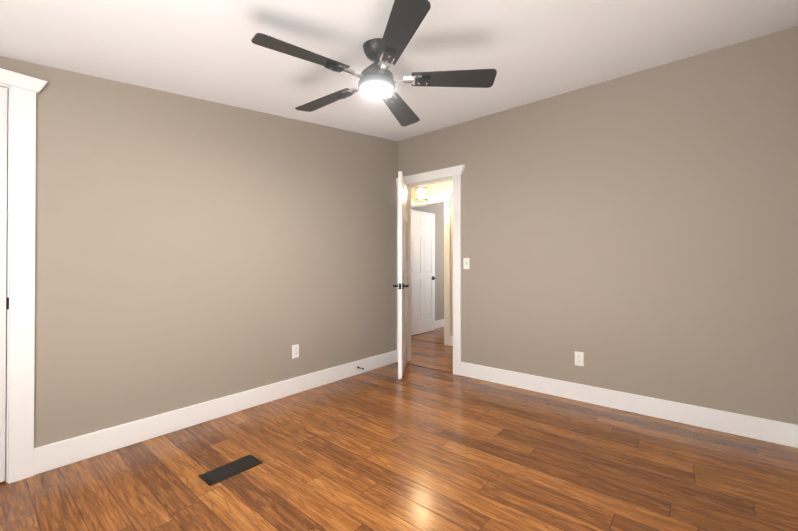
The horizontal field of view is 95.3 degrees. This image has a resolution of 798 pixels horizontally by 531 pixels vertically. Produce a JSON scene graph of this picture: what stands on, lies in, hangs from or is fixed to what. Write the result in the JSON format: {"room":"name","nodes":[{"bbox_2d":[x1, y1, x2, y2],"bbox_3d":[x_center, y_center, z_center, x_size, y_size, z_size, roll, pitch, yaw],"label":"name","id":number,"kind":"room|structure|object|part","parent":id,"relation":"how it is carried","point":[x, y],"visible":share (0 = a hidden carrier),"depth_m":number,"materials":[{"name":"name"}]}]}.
{"room":"empty bedroom","nodes":[
{"label":"empty bedroom","id":0,"kind":"room"},
{"bbox_2d":[0,56,397,447],"bbox_3d":[-1.376,-0.261,2.712,0.120,2.750,4.120,0,0,40],"label":"wall","id":1,"kind":"structure","parent":0,"point":[190,251],"depth_m":2.52,"materials":[{"name":"beige paint"}]},
{"bbox_2d":[0,86,7,481],"bbox_3d":[-2.249,0.093,1.599,0.151,2.010,0.727,0,0,40],"label":"closet door","id":2,"kind":"structure","parent":1,"relation":"in","point":[3,180],"depth_m":1.85,"materials":[{"name":"white painted wood"},{"name":"black metal"}]},
{"bbox_2d":[0,68,47,483],"bbox_3d":[-2.264,0.059,1.612,0.157,2.098,0.996,0,0,40],"label":"trim","id":3,"kind":"structure","parent":1,"relation":"attached to","point":[23,90],"depth_m":1.88,"materials":[{"name":"white painted wood"}]},
{"bbox_2d":[34,350,397,474],"bbox_3d":[-0.974,1.047,3.085,0.015,0.140,3.021,0,0,40],"label":"baseboard","id":4,"kind":"structure","parent":1,"relation":"attached to","point":[51,456],"depth_m":2.47,"materials":[{"name":"white wood"}]},
{"bbox_2d":[292,344,298,358],"bbox_3d":[-0.903,0.752,3.178,0.007,0.115,0.070,0,0,40],"label":"electrical outlet","id":5,"kind":"object","parent":1,"relation":"attached to","point":[295,351],"visible":1,"depth_m":3.17,"materials":[{"name":"white plastic"}]},
{"bbox_2d":[0,327,797,530],"bbox_3d":[0.423,1.173,4.135,6.020,0.100,8.820,0,0,40],"label":"floor","id":6,"kind":"structure","parent":0,"point":[414,448],"depth_m":1.96,"materials":[{"name":"laminate"}]},
{"bbox_2d":[198,454,262,485],"bbox_3d":[-0.911,1.107,1.980,0.142,0.006,0.290,0,0,40],"label":"floor vent","id":7,"kind":"object","parent":6,"relation":"in","point":[224,472],"visible":1,"depth_m":1.96,"materials":[{"name":"black metal"}]},
{"bbox_2d":[0,0,797,140],"bbox_3d":[-0.099,-1.306,1.658,3.440,0.532,4.120,0,0,40],"label":"ceiling","id":8,"kind":"structure","parent":0,"point":[530,51],"depth_m":2.06,"materials":[{"name":"white paint"}]},
{"bbox_2d":[251,0,496,125],"bbox_3d":[-0.161,-1.113,2.070,1.243,0.271,1.286,0,0,40],"label":"fan","id":9,"kind":"object","parent":8,"relation":"hanging from","point":[404,22],"visible":0.98,"depth_m":1.97,"materials":[{"name":"black metal"},{"name":"chrome"},{"name":"frosted glass"}]},
{"bbox_2d":[411,204,443,320],"bbox_3d":[1.012,-0.236,7.092,0.120,2.750,3.130,0,0,40],"label":"wall","id":10,"kind":"structure","parent":0,"point":[437,210],"depth_m":6.64,"materials":[{"name":"beige paint"}]},
{"bbox_2d":[411,209,435,334],"bbox_3d":[0.375,0.109,6.077,0.151,2.030,0.772,0,0,40],"label":"room door","id":11,"kind":"structure","parent":10,"relation":"in","point":[423,278],"depth_m":6.07,"materials":[{"name":"white painted wood"},{"name":"black metal"}]},
{"bbox_2d":[435,319,443,328],"bbox_3d":[1.064,1.069,7.041,0.015,0.140,2.930,0,0,40],"label":"baseboard","id":12,"kind":"structure","parent":10,"relation":"attached to","point":[439,323],"depth_m":6.64,"materials":[{"name":"white wood"}]},
{"bbox_2d":[411,181,452,335],"bbox_3d":[1.067,-0.248,4.934,5.840,2.750,0.120,0,0,40],"label":"wall","id":13,"kind":"structure","parent":0,"point":[442,188],"depth_m":5.13,"materials":[{"name":"beige paint"}]},
{"bbox_2d":[411,193,452,345],"bbox_3d":[0.397,0.061,5.488,1.054,2.139,0.194,0,0,40],"label":"door frame","id":14,"kind":"structure","parent":13,"relation":"attached to","point":[445,199],"depth_m":5.16,"materials":[{"name":"white painted wood"}]},
{"bbox_2d":[450,336,452,345],"bbox_3d":[1.949,1.052,4.106,3.194,0.140,0.015,0,0,40],"label":"baseboard","id":15,"kind":"structure","parent":13,"relation":"attached to","point":[451,337],"depth_m":5.10,"materials":[{"name":"white wood"}]},
{"bbox_2d":[398,26,797,424],"bbox_3d":[1.255,-0.257,3.283,3.440,2.750,0.120,0,0,40],"label":"wall","id":16,"kind":"structure","parent":0,"point":[636,233],"depth_m":2.71,"materials":[{"name":"beige paint"}]},
{"bbox_2d":[393,171,408,378],"bbox_3d":[0.048,0.096,3.866,0.421,2.030,0.559,0,0,40],"label":"entry door","id":17,"kind":"structure","parent":16,"relation":"in","point":[402,285],"depth_m":3.61,"materials":[{"name":"white painted wood"},{"name":"black metal"}]},
{"bbox_2d":[396,164,464,375],"bbox_3d":[0.349,0.052,4.034,0.949,2.139,0.194,0,0,40],"label":"trim","id":18,"kind":"structure","parent":16,"relation":"attached to","point":[454,173],"depth_m":3.76,"materials":[{"name":"white painted wood"}]},
{"bbox_2d":[463,258,468,268],"bbox_3d":[0.676,-0.020,3.672,0.070,0.115,0.019,0,0,40],"label":"light switch","id":19,"kind":"object","parent":16,"relation":"attached to","point":[465,263],"visible":1,"depth_m":3.67,"materials":[{"name":"white plastic"}]},
{"bbox_2d":[575,351,583,365],"bbox_3d":[1.488,0.771,3.002,0.070,0.115,0.007,0,0,40],"label":"electrical outlet","id":20,"kind":"object","parent":16,"relation":"attached to","point":[579,358],"visible":1,"depth_m":3.00,"materials":[{"name":"white plastic"}]},
{"bbox_2d":[461,362,793,446],"bbox_3d":[1.528,1.046,2.958,2.334,0.140,0.019,0,0,40],"label":"baseboard","id":21,"kind":"structure","parent":16,"relation":"attached to","point":[782,433],"depth_m":2.69,"materials":[{"name":"white wood"}]},
{"bbox_2d":[794,424,797,447],"bbox_3d":[1.163,1.033,0.674,0.019,0.140,4.000,0,0,40],"label":"baseboard","id":22,"kind":"structure","parent":16,"relation":"attached to","point":[795,426],"depth_m":2.21,"materials":[{"name":"white wood"}]},
{"bbox_3d":[1.777,-1.358,5.780,5.820,0.100,4.381,0,0,40],"label":"ceiling","id":23,"kind":"structure","parent":0,"visible":0},
{"bbox_2d":[415,186,427,201],"bbox_3d":[0.297,-1.086,4.811,0.176,0.456,0.176,0,0,40],"label":"hall light","id":24,"kind":"object","parent":23,"relation":"hanging from","point":[421,199],"depth_m":4.77,"materials":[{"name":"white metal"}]},
{"bbox_3d":[0.297,-0.941,4.810,0.155,0.134,0.155,0,0,40],"label":"hall glass light","id":25,"kind":"part","parent":24,"relation":"part of","materials":[{"name":"white glass"}]}
]}

